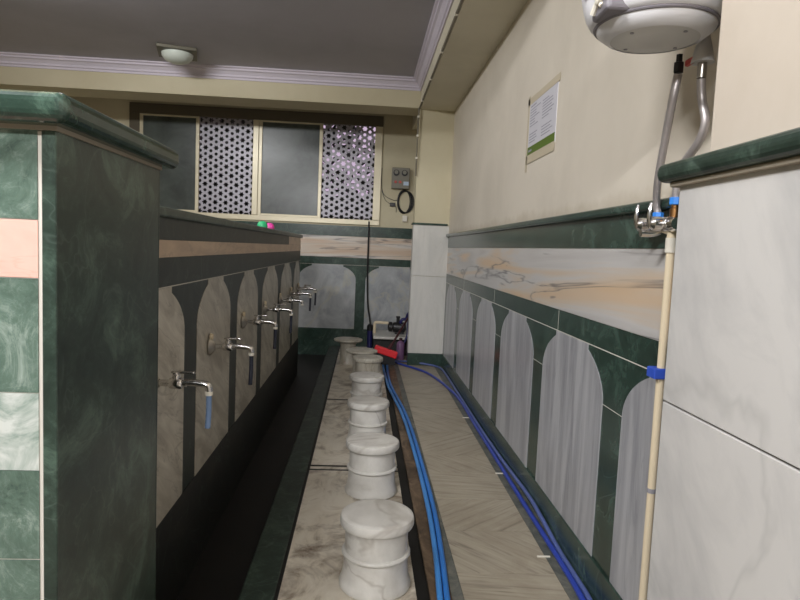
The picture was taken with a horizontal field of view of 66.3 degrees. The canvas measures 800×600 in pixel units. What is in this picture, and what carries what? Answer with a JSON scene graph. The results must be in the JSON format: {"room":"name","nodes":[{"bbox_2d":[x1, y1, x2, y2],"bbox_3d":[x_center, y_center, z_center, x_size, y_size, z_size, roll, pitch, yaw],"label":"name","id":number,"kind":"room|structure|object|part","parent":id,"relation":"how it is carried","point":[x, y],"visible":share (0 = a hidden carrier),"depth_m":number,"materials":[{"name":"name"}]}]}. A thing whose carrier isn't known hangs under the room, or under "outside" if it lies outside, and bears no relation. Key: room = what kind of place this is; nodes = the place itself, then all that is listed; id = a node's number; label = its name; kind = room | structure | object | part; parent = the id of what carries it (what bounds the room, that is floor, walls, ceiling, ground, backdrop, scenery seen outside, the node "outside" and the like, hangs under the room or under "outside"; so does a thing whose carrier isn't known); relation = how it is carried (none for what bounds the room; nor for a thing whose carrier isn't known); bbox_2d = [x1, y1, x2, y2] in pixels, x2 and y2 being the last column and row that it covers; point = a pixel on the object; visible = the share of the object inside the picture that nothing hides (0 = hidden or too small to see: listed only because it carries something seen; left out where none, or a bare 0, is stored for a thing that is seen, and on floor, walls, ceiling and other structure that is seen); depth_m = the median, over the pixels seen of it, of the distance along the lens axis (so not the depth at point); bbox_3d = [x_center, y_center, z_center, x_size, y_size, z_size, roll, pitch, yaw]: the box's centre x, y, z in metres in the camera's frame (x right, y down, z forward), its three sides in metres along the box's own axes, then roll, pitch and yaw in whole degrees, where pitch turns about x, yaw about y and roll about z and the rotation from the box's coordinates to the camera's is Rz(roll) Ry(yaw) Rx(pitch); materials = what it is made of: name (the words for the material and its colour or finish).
{"room":"mosque","nodes":[
{"label":"mosque","id":0,"kind":"room"},
{"bbox_2d":[0,89,178,599],"bbox_3d":[-1.115,0.437,1.515,0.893,1.742,0.708,2,5,-3],"label":"wall pier","id":1,"kind":"object","parent":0,"point":[80,186],"visible":1,"depth_m":1.29,"materials":[{"name":"green tile"}]},
{"bbox_2d":[0,0,435,76],"bbox_3d":[-1.862,-2.227,2.064,5.565,0.100,11.900,2,5,-3],"label":"ceiling","id":2,"kind":"structure","parent":0,"point":[376,37],"depth_m":5.60,"materials":[{"name":"paint"}]},
{"bbox_2d":[156,43,196,64],"bbox_3d":[-2.270,-2.476,6.242,0.380,0.130,0.380,1,5,-18],"label":"ceiling lamp","id":3,"kind":"object","parent":2,"relation":"attached to","point":[174,54],"visible":1,"depth_m":6.13,"materials":[{"name":"white metal"}]},
{"bbox_2d":[0,52,420,115],"bbox_3d":[-2.349,-2.446,6.933,5.170,0.312,0.520,2,5,-3],"label":"ceiling beam","id":4,"kind":"structure","parent":2,"relation":"attached to","point":[76,76],"depth_m":6.79,"materials":[{"name":"yellow paint"}]},
{"bbox_3d":[-2.333,-2.521,6.717,5.170,0.125,0.100,2,5,-3],"label":"cornice","id":5,"kind":"part","parent":4,"relation":"part of","materials":[{"name":"paint"}]},
{"bbox_2d":[155,206,302,599],"bbox_3d":[-1.116,0.285,4.248,0.292,1.592,5.430,2,5,-3],"label":"wall","id":6,"kind":"structure","parent":0,"point":[213,270],"depth_m":2.96,"materials":[{"name":"stone"}]},
{"bbox_3d":[-0.870,0.397,2.191,0.002,0.871,0.640,2,5,-3],"label":"niche panel","id":7,"kind":"part","parent":6,"relation":"part of","materials":[{"name":"grey stone"}]},
{"bbox_2d":[158,370,212,428],"bbox_3d":[-0.753,0.334,2.116,0.209,0.218,0.088,2,5,-3],"label":"water tap","id":8,"kind":"object","parent":6,"relation":"attached to","point":[175,382],"visible":0.82,"depth_m":2.10,"materials":[{"name":"silver metal"}]},
{"bbox_3d":[-0.748,0.250,2.110,0.079,0.010,0.052,2,5,-3],"label":"handle","id":9,"kind":"part","parent":8,"relation":"part of","materials":[{"name":"silver metal"}]},
{"bbox_3d":[-0.697,0.296,2.116,0.099,0.046,0.024,2,5,-3],"label":"spout","id":10,"kind":"part","parent":8,"relation":"part of","materials":[{"name":"silver metal"}]},
{"bbox_3d":[-0.918,0.325,3.029,0.002,0.871,0.665,2,5,-3],"label":"niche panel","id":11,"kind":"part","parent":6,"relation":"part of","materials":[{"name":"grey stone"}]},
{"bbox_2d":[208,333,253,384],"bbox_3d":[-0.800,0.282,2.913,0.209,0.243,0.088,2,5,-3],"label":"water tap","id":12,"kind":"object","parent":6,"relation":"attached to","point":[227,346],"visible":1,"depth_m":2.90,"materials":[{"name":"silver metal"}]},
{"bbox_3d":[-0.794,0.185,2.905,0.079,0.010,0.052,2,5,-3],"label":"handle","id":13,"kind":"part","parent":12,"relation":"part of","materials":[{"name":"silver metal"}]},
{"bbox_3d":[-0.743,0.231,2.913,0.099,0.046,0.024,2,5,-3],"label":"spout","id":14,"kind":"part","parent":12,"relation":"part of","materials":[{"name":"silver metal"}]},
{"bbox_3d":[-0.967,0.252,3.884,0.002,0.871,0.675,2,5,-3],"label":"niche panel","id":15,"kind":"part","parent":6,"relation":"part of","materials":[{"name":"grey stone"}]},
{"bbox_2d":[241,311,277,348],"bbox_3d":[-0.843,0.182,3.687,0.209,0.223,0.088,2,5,-3],"label":"water tap","id":16,"kind":"object","parent":6,"relation":"attached to","point":[244,321],"visible":1,"depth_m":3.67,"materials":[{"name":"silver metal"}]},
{"bbox_3d":[-0.787,0.142,3.686,0.099,0.046,0.024,2,5,-3],"label":"spout","id":17,"kind":"part","parent":16,"relation":"part of","materials":[{"name":"silver metal"}]},
{"bbox_2d":[257,221,267,227],"bbox_3d":[-0.983,-0.541,4.371,0.074,0.045,0.074,2,5,-3],"label":"cup","id":18,"kind":"object","parent":6,"relation":"on","point":[260,223],"visible":0.74,"depth_m":4.34,"materials":[{"name":"green plastic"}]},
{"bbox_3d":[-1.020,0.174,4.797,0.002,0.871,0.780,2,5,-3],"label":"niche panel","id":19,"kind":"part","parent":6,"relation":"part of","materials":[{"name":"grey stone"}]},
{"bbox_2d":[267,223,273,228],"bbox_3d":[-1.002,-0.570,4.699,0.074,0.045,0.074,2,5,-3],"label":"cup","id":20,"kind":"object","parent":6,"relation":"on","point":[270,225],"visible":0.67,"depth_m":4.67,"materials":[{"name":"pink plastic"}]},
{"bbox_2d":[263,301,292,332],"bbox_3d":[-0.889,0.125,4.483,0.209,0.233,0.088,2,5,-3],"label":"water tap","id":21,"kind":"object","parent":6,"relation":"attached to","point":[275,308],"visible":0.99,"depth_m":4.47,"materials":[{"name":"silver metal"}]},
{"bbox_3d":[-0.833,0.079,4.483,0.099,0.046,0.024,2,5,-3],"label":"spout","id":22,"kind":"part","parent":21,"relation":"part of","materials":[{"name":"silver metal"}]},
{"bbox_3d":[-1.076,0.091,5.766,0.002,0.871,0.790,2,5,-3],"label":"niche panel","id":23,"kind":"part","parent":6,"relation":"part of","materials":[{"name":"grey stone"}]},
{"bbox_2d":[279,293,303,305],"bbox_3d":[-0.933,-0.004,5.274,0.209,0.106,0.088,2,5,-3],"label":"water tap","id":24,"kind":"object","parent":6,"relation":"attached to","point":[289,299],"visible":0.99,"depth_m":5.26,"materials":[{"name":"silver metal"}]},
{"bbox_3d":[-0.879,0.013,5.279,0.099,0.046,0.024,2,5,-3],"label":"spout","id":25,"kind":"part","parent":24,"relation":"part of","materials":[{"name":"silver metal"}]},
{"bbox_3d":[-1.125,0.017,6.627,0.002,0.871,0.560,2,5,-3],"label":"niche panel","id":26,"kind":"part","parent":6,"relation":"part of","materials":[{"name":"grey stone"}]},
{"bbox_2d":[290,287,311,310],"bbox_3d":[-0.981,-0.009,6.075,0.209,0.233,0.088,2,5,-3],"label":"water tap","id":27,"kind":"object","parent":6,"relation":"attached to","point":[299,292],"visible":0.98,"depth_m":6.06,"materials":[{"name":"silver metal"}]},
{"bbox_2d":[297,283,316,304],"bbox_3d":[-1.018,-0.065,6.712,0.209,0.243,0.088,2,5,-3],"label":"water tap","id":28,"kind":"object","parent":6,"relation":"attached to","point":[298,286],"visible":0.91,"depth_m":6.70,"materials":[{"name":"silver metal"}]},
{"bbox_2d":[69,96,416,354],"bbox_3d":[-2.283,-1.052,8.226,5.565,3.495,0.234,2,5,-3],"label":"wall","id":29,"kind":"structure","parent":0,"point":[333,257],"depth_m":8.26,"materials":[{"name":"yellow paint"}]},
{"bbox_2d":[129,102,383,225],"bbox_3d":[-1.886,-1.779,8.087,3.285,1.440,0.072,2,5,-3],"label":"window","id":30,"kind":"structure","parent":29,"relation":"in","point":[288,147],"depth_m":8.08,"materials":[{"name":"beige metal"}]},
{"bbox_3d":[-3.019,-1.790,8.017,0.765,1.255,0.040,2,5,-3],"label":"sash frame","id":31,"kind":"part","parent":30,"relation":"part of","materials":[{"name":"beige metal"}]},
{"bbox_3d":[-3.019,-1.793,8.016,0.705,1.210,0.006,2,5,-3],"label":"pane","id":32,"kind":"part","parent":30,"relation":"part of","materials":[{"name":"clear glass"}]},
{"bbox_2d":[199,117,252,213],"bbox_3d":[-2.288,-1.777,8.066,0.770,1.295,0.003,2,5,-3],"label":"grille","id":33,"kind":"object","parent":30,"relation":"attached to","point":[205,119],"depth_m":8.06,"materials":[{"name":"grey metal"}]},
{"bbox_3d":[-1.884,-1.814,8.085,3.285,1.370,0.070,2,5,-3],"label":"frame","id":34,"kind":"part","parent":30,"relation":"part of","materials":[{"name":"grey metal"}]},
{"bbox_3d":[-1.453,-1.730,8.112,0.835,1.255,0.040,2,5,-3],"label":"sash frame","id":35,"kind":"part","parent":30,"relation":"part of","materials":[{"name":"beige metal"}]},
{"bbox_3d":[-1.453,-1.732,8.112,0.775,1.210,0.006,2,5,-3],"label":"pane","id":36,"kind":"part","parent":30,"relation":"part of","materials":[{"name":"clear glass"}]},
{"bbox_2d":[321,124,375,219],"bbox_3d":[-0.692,-1.716,8.164,0.770,1.295,0.003,2,5,-3],"label":"grille","id":37,"kind":"object","parent":30,"relation":"attached to","point":[349,126],"depth_m":8.16,"materials":[{"name":"grey metal"}]},
{"bbox_3d":[-0.994,-0.051,8.279,0.770,0.864,0.006,2,5,-3],"label":"niche panel","id":38,"kind":"part","parent":29,"relation":"part of","materials":[{"name":"grey stone"}]},
{"bbox_3d":[-2.345,0.512,8.251,5.565,0.370,0.024,2,5,-3],"label":"skirting","id":39,"kind":"part","parent":29,"relation":"part of","materials":[{"name":"green stone"}]},
{"bbox_2d":[367,221,370,323],"bbox_3d":[-0.403,-0.361,8.228,0.117,1.379,0.038,6,6,38],"label":"cable","id":40,"kind":"object","parent":29,"relation":"hanging from","point":[368,221],"visible":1,"depth_m":8.24,"materials":[{"name":"black rubber"}]},
{"bbox_3d":[-0.095,-0.016,8.334,0.770,0.864,0.006,2,5,-3],"label":"niche panel","id":41,"kind":"part","parent":29,"relation":"part of","materials":[{"name":"grey stone"}]},
{"bbox_2d":[391,167,409,189],"bbox_3d":[0.009,-1.619,8.153,0.235,0.275,0.106,2,5,-3],"label":"switch box","id":42,"kind":"object","parent":29,"relation":"attached to","point":[400,176],"visible":1,"depth_m":8.12,"materials":[{"name":"grey metal"}]},
{"bbox_2d":[397,190,413,213],"bbox_3d":[0.075,-1.318,8.217,0.232,0.324,0.026,2,5,-3],"label":"cable coil","id":43,"kind":"object","parent":42,"relation":"hanging from","point":[410,208],"visible":1,"depth_m":8.21,"materials":[{"name":"black rubber"}]},
{"bbox_2d":[402,216,406,221],"bbox_3d":[0.064,-1.094,8.233,0.065,0.080,0.038,2,5,-3],"label":"junction box","id":44,"kind":"object","parent":29,"relation":"attached to","point":[404,218],"visible":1,"depth_m":8.21,"materials":[{"name":"beige plastic"}]},
{"bbox_2d":[177,346,582,599],"bbox_3d":[-2.013,1.223,2.351,5.565,0.300,11.900,2,5,-3],"label":"floor","id":45,"kind":"structure","parent":0,"point":[280,535],"depth_m":3.24,"materials":[{"name":"stone"}]},
{"bbox_2d":[334,337,361,364],"bbox_3d":[-0.607,0.592,7.113,0.332,0.291,0.332,5,5,29],"label":"stool","id":46,"kind":"object","parent":45,"relation":"on","point":[346,358],"visible":0.89,"depth_m":7.04,"materials":[{"name":"white stone"}]},
{"bbox_3d":[-0.602,0.467,7.103,0.332,0.041,0.332,5,5,29],"label":"seat","id":47,"kind":"part","parent":46,"relation":"part of","materials":[{"name":"stone"}]},
{"bbox_2d":[346,347,377,372],"bbox_3d":[-0.405,0.661,6.387,0.332,0.291,0.332,2,5,-3],"label":"stool","id":48,"kind":"object","parent":45,"relation":"on","point":[354,350],"visible":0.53,"depth_m":6.33,"materials":[{"name":"white stone"}]},
{"bbox_3d":[-0.400,0.536,6.377,0.332,0.041,0.332,2,5,-3],"label":"seat","id":49,"kind":"part","parent":48,"relation":"part of","materials":[{"name":"stone"}]},
{"bbox_2d":[349,371,383,409],"bbox_3d":[-0.282,0.769,5.117,0.291,0.296,0.291,0,5,-26],"label":"stool","id":50,"kind":"object","parent":45,"relation":"on","point":[363,382],"visible":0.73,"depth_m":5.01,"materials":[{"name":"white stone"}]},
{"bbox_3d":[-0.276,0.645,5.106,0.291,0.045,0.291,0,5,-26],"label":"seat","id":51,"kind":"part","parent":50,"relation":"part of","materials":[{"name":"stone"}]},
{"bbox_2d":[346,395,388,439],"bbox_3d":[-0.226,0.842,4.271,0.294,0.296,0.294,1,5,-18],"label":"stool","id":52,"kind":"object","parent":45,"relation":"on","point":[367,412],"visible":0.8,"depth_m":4.17,"materials":[{"name":"white stone"}]},
{"bbox_3d":[-0.220,0.717,4.261,0.294,0.045,0.294,1,5,-18],"label":"seat","id":53,"kind":"part","parent":52,"relation":"part of","materials":[{"name":"stone"}]},
{"bbox_2d":[353,354,382,386],"bbox_3d":[-0.317,0.697,5.973,0.294,0.296,0.294,-1,6,-33],"label":"stool","id":54,"kind":"object","parent":45,"relation":"on","point":[363,362],"visible":0.6,"depth_m":5.87,"materials":[{"name":"white stone"}]},
{"bbox_3d":[-0.312,0.572,5.962,0.294,0.045,0.294,-1,6,-33],"label":"seat","id":55,"kind":"part","parent":54,"relation":"part of","materials":[{"name":"stone"}]},
{"bbox_2d":[367,324,372,347],"bbox_3d":[-0.407,0.488,8.262,0.088,0.325,0.088,2,5,-3],"label":"pipe","id":56,"kind":"object","parent":45,"relation":"on","point":[369,326],"visible":0.91,"depth_m":8.23,"materials":[{"name":"blue plastic"}]},
{"bbox_2d":[345,432,398,499],"bbox_3d":[-0.156,0.918,3.397,0.296,0.296,0.296,2,5,-11],"label":"stool","id":57,"kind":"object","parent":45,"relation":"on","point":[371,466],"visible":0.98,"depth_m":3.29,"materials":[{"name":"white stone"}]},
{"bbox_3d":[-0.151,0.793,3.387,0.296,0.045,0.296,2,5,-11],"label":"seat","id":58,"kind":"part","parent":57,"relation":"part of","materials":[{"name":"stone"}]},
{"bbox_2d":[339,499,413,599],"bbox_3d":[-0.097,0.998,2.463,0.296,0.296,0.296,2,5,-3],"label":"stool","id":59,"kind":"object","parent":45,"relation":"on","point":[375,548],"visible":1,"depth_m":2.36,"materials":[{"name":"white stone"}]},
{"bbox_3d":[-0.091,0.874,2.452,0.296,0.045,0.296,2,5,-3],"label":"seat","id":60,"kind":"part","parent":59,"relation":"part of","materials":[{"name":"stone"}]},
{"bbox_2d":[373,329,406,355],"bbox_3d":[0.016,0.564,8.016,0.750,0.250,0.650,2,5,-3],"label":"shelf slab","id":61,"kind":"object","parent":45,"relation":"on","point":[383,338],"visible":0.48,"depth_m":7.78,"materials":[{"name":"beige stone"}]},
{"bbox_2d":[373,316,405,333],"bbox_3d":[-0.135,0.321,7.962,0.426,0.230,0.136,2,5,-3],"label":"pump","id":62,"kind":"object","parent":61,"relation":"on","point":[395,327],"visible":0.99,"depth_m":7.93,"materials":[{"name":"black metal"}]},
{"bbox_3d":[-0.012,0.364,7.973,0.175,0.153,0.136,2,5,-3],"label":"motor","id":63,"kind":"part","parent":62,"relation":"part of","materials":[{"name":"black metal"}]},
{"bbox_2d":[374,317,407,364],"bbox_3d":[-0.010,0.482,7.237,0.255,0.484,0.778,5,6,31],"label":"broom","id":64,"kind":"object","parent":45,"relation":"on","point":[389,356],"visible":0.84,"depth_m":6.99,"materials":[{"name":"red plastic"}]},
{"bbox_3d":[0.002,0.371,7.318,0.026,0.274,0.634,4,5,17],"label":"handle","id":65,"kind":"part","parent":64,"relation":"part of","materials":[{"name":"black"}]},
{"bbox_2d":[396,338,404,359],"bbox_3d":[0.005,0.598,7.511,0.100,0.266,0.100,2,5,-3],"label":"bottle","id":66,"kind":"object","parent":45,"relation":"on","point":[400,346],"visible":0.97,"depth_m":7.47,"materials":[{"name":"purple plastic"}]},
{"bbox_2d":[404,312,408,343],"bbox_3d":[0.032,0.441,7.677,0.158,0.554,0.503,4,5,22],"label":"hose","id":67,"kind":"object","parent":45,"relation":"on","point":[407,312],"visible":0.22,"depth_m":7.65,"materials":[{"name":"blue"}]},
{"bbox_2d":[382,365,442,599],"bbox_3d":[0.020,0.982,4.358,0.149,0.025,6.102,2,5,-3],"label":"garden hose","id":68,"kind":"object","parent":45,"relation":"on","point":[439,592],"visible":0.91,"depth_m":3.17,"materials":[{"name":"blue"}]},
{"bbox_2d":[386,365,450,599],"bbox_3d":[0.054,0.983,4.360,0.137,0.025,6.102,2,5,-3],"label":"garden hose","id":69,"kind":"object","parent":45,"relation":"on","point":[445,584],"visible":0.89,"depth_m":3.17,"materials":[{"name":"blue"}]},
{"bbox_2d":[406,109,454,365],"bbox_3d":[0.343,-0.700,7.148,0.430,2.940,0.190,2,5,-3],"label":"wall pier","id":70,"kind":"object","parent":45,"relation":"on","point":[430,225],"visible":0.93,"depth_m":7.08,"materials":[{"name":"white tile"}]},
{"bbox_3d":[0.289,0.692,7.272,0.416,0.142,0.175,2,5,-3],"label":"skirting","id":71,"kind":"part","parent":70,"relation":"part of","materials":[{"name":"green stone"}]},
{"bbox_2d":[395,361,585,599],"bbox_3d":[0.492,0.992,4.482,0.423,0.025,6.083,2,5,-8],"label":"garden hose","id":72,"kind":"object","parent":45,"relation":"on","point":[580,595],"visible":0.93,"depth_m":3.29,"materials":[{"name":"blue"}]},
{"bbox_2d":[395,360,592,599],"bbox_3d":[0.375,0.978,4.407,0.542,0.061,5.958,2,5,-3],"label":"garden hose","id":73,"kind":"object","parent":45,"relation":"on","point":[584,590],"visible":0.91,"depth_m":3.21,"materials":[{"name":"blue"}]},
{"bbox_2d":[441,0,719,599],"bbox_3d":[0.918,-0.485,2.474,0.235,3.595,12.100,2,5,-3],"label":"wall","id":74,"kind":"structure","parent":0,"point":[553,296],"depth_m":2.86,"materials":[{"name":"beige paint"}]},
{"bbox_2d":[415,0,462,175],"bbox_3d":[0.444,-1.439,2.722,0.034,0.774,8.709,2,5,-3],"label":"cable","id":75,"kind":"object","parent":74,"relation":"attached to","point":[456,13],"visible":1,"depth_m":5.52,"materials":[{"name":"brown plastic"}]},
{"bbox_3d":[0.547,0.255,6.673,0.006,0.834,0.765,2,5,-3],"label":"niche panel","id":76,"kind":"part","parent":74,"relation":"part of","materials":[{"name":"grey stone"}]},
{"bbox_3d":[0.602,0.336,5.729,0.006,0.834,0.765,2,5,-3],"label":"niche panel","id":77,"kind":"part","parent":74,"relation":"part of","materials":[{"name":"grey stone"}]},
{"bbox_2d":[412,0,527,129],"bbox_3d":[0.657,-1.917,2.236,0.495,0.325,11.900,2,5,-3],"label":"ceiling beam","id":78,"kind":"structure","parent":74,"relation":"attached to","point":[480,26],"depth_m":4.94,"materials":[{"name":"paint"}]},
{"bbox_3d":[0.321,-2.237,4.693,0.100,0.125,4.480,2,5,-3],"label":"cornice","id":79,"kind":"part","parent":78,"relation":"part of","materials":[{"name":"paint"}]},
{"bbox_3d":[0.656,0.417,4.791,0.006,0.834,0.750,2,5,-3],"label":"niche panel","id":80,"kind":"part","parent":74,"relation":"part of","materials":[{"name":"grey tile"}]},
{"bbox_3d":[0.711,0.499,3.830,0.006,0.834,0.812,2,5,-3],"label":"niche panel","id":81,"kind":"part","parent":74,"relation":"part of","materials":[{"name":"grey tile"}]},
{"bbox_3d":[0.662,0.945,4.382,0.024,0.150,5.680,2,5,-3],"label":"skirting","id":82,"kind":"part","parent":74,"relation":"part of","materials":[{"name":"green stone"}]},
{"bbox_2d":[525,72,560,171],"bbox_3d":[0.794,-0.979,3.435,0.004,0.450,0.610,2,5,-3],"label":"poster","id":83,"kind":"object","parent":74,"relation":"attached to","point":[542,107],"visible":1,"depth_m":3.41,"materials":[{"name":"grey paper"}]},
{"bbox_3d":[0.769,0.584,2.838,0.006,0.834,0.813,2,5,-3],"label":"niche panel","id":84,"kind":"part","parent":74,"relation":"part of","materials":[{"name":"grey stone"}]},
{"bbox_3d":[0.826,0.669,1.849,0.006,0.834,0.805,2,5,-3],"label":"niche panel","id":85,"kind":"part","parent":74,"relation":"part of","materials":[{"name":"grey stone"}]},
{"bbox_2d":[582,0,721,78],"bbox_3d":[0.687,-0.862,1.559,0.434,0.530,0.380,2,5,-3],"label":"water heater","id":86,"kind":"object","parent":74,"relation":"attached to","point":[625,26],"visible":0.99,"depth_m":1.51,"materials":[{"name":"white plastic"}]},
{"bbox_2d":[653,74,682,211],"bbox_3d":[0.789,-0.450,1.824,0.037,0.375,0.246,4,5,16],"label":"hose","id":87,"kind":"object","parent":86,"relation":"attached to","point":[675,86],"visible":0.95,"depth_m":1.77,"materials":[{"name":"metal"}]},
{"bbox_3d":[0.792,-0.649,1.666,0.012,0.018,0.045,2,5,-3],"label":"red lever","id":88,"kind":"part","parent":86,"relation":"part of","materials":[{"name":"red plastic"}]},
{"bbox_2d":[672,78,709,196],"bbox_3d":[0.820,-0.451,1.736,0.038,0.306,0.200,3,5,5],"label":"hose","id":89,"kind":"object","parent":86,"relation":"attached to","point":[701,83],"visible":0.73,"depth_m":1.65,"materials":[{"name":"metal"}]},
{"bbox_2d":[634,197,678,236],"bbox_3d":[0.797,-0.257,1.929,0.095,0.121,0.220,2,5,-3],"label":"mixer tap","id":90,"kind":"object","parent":74,"relation":"attached to","point":[655,223],"visible":0.98,"depth_m":1.87,"materials":[{"name":"silver metal"}]},
{"bbox_3d":[0.777,-0.263,1.973,0.045,0.086,0.045,2,5,-3],"label":"lever","id":91,"kind":"part","parent":90,"relation":"part of","materials":[{"name":"silver metal"}]},
{"bbox_3d":[0.786,-0.212,1.907,0.074,0.035,0.024,2,5,-3],"label":"spout","id":92,"kind":"part","parent":90,"relation":"part of","materials":[{"name":"silver metal"}]},
{"bbox_3d":[0.782,-0.255,1.883,0.045,0.086,0.045,2,5,-3],"label":"lever","id":93,"kind":"part","parent":90,"relation":"part of","materials":[{"name":"silver metal"}]},
{"bbox_2d":[638,231,676,599],"bbox_3d":[0.792,0.494,1.937,0.050,1.464,0.067,2,5,-3],"label":"pvc pipe","id":94,"kind":"object","parent":74,"relation":"attached to","point":[657,372],"visible":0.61,"depth_m":1.90,"materials":[{"name":"beige plastic"}]},
{"bbox_2d":[647,0,799,599],"bbox_3d":[0.909,-0.160,-1.014,0.253,3.265,5.106,2,5,-3],"label":"wall pier","id":95,"kind":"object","parent":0,"point":[726,521],"visible":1,"depth_m":1.24,"materials":[{"name":"white tile"}]}
]}

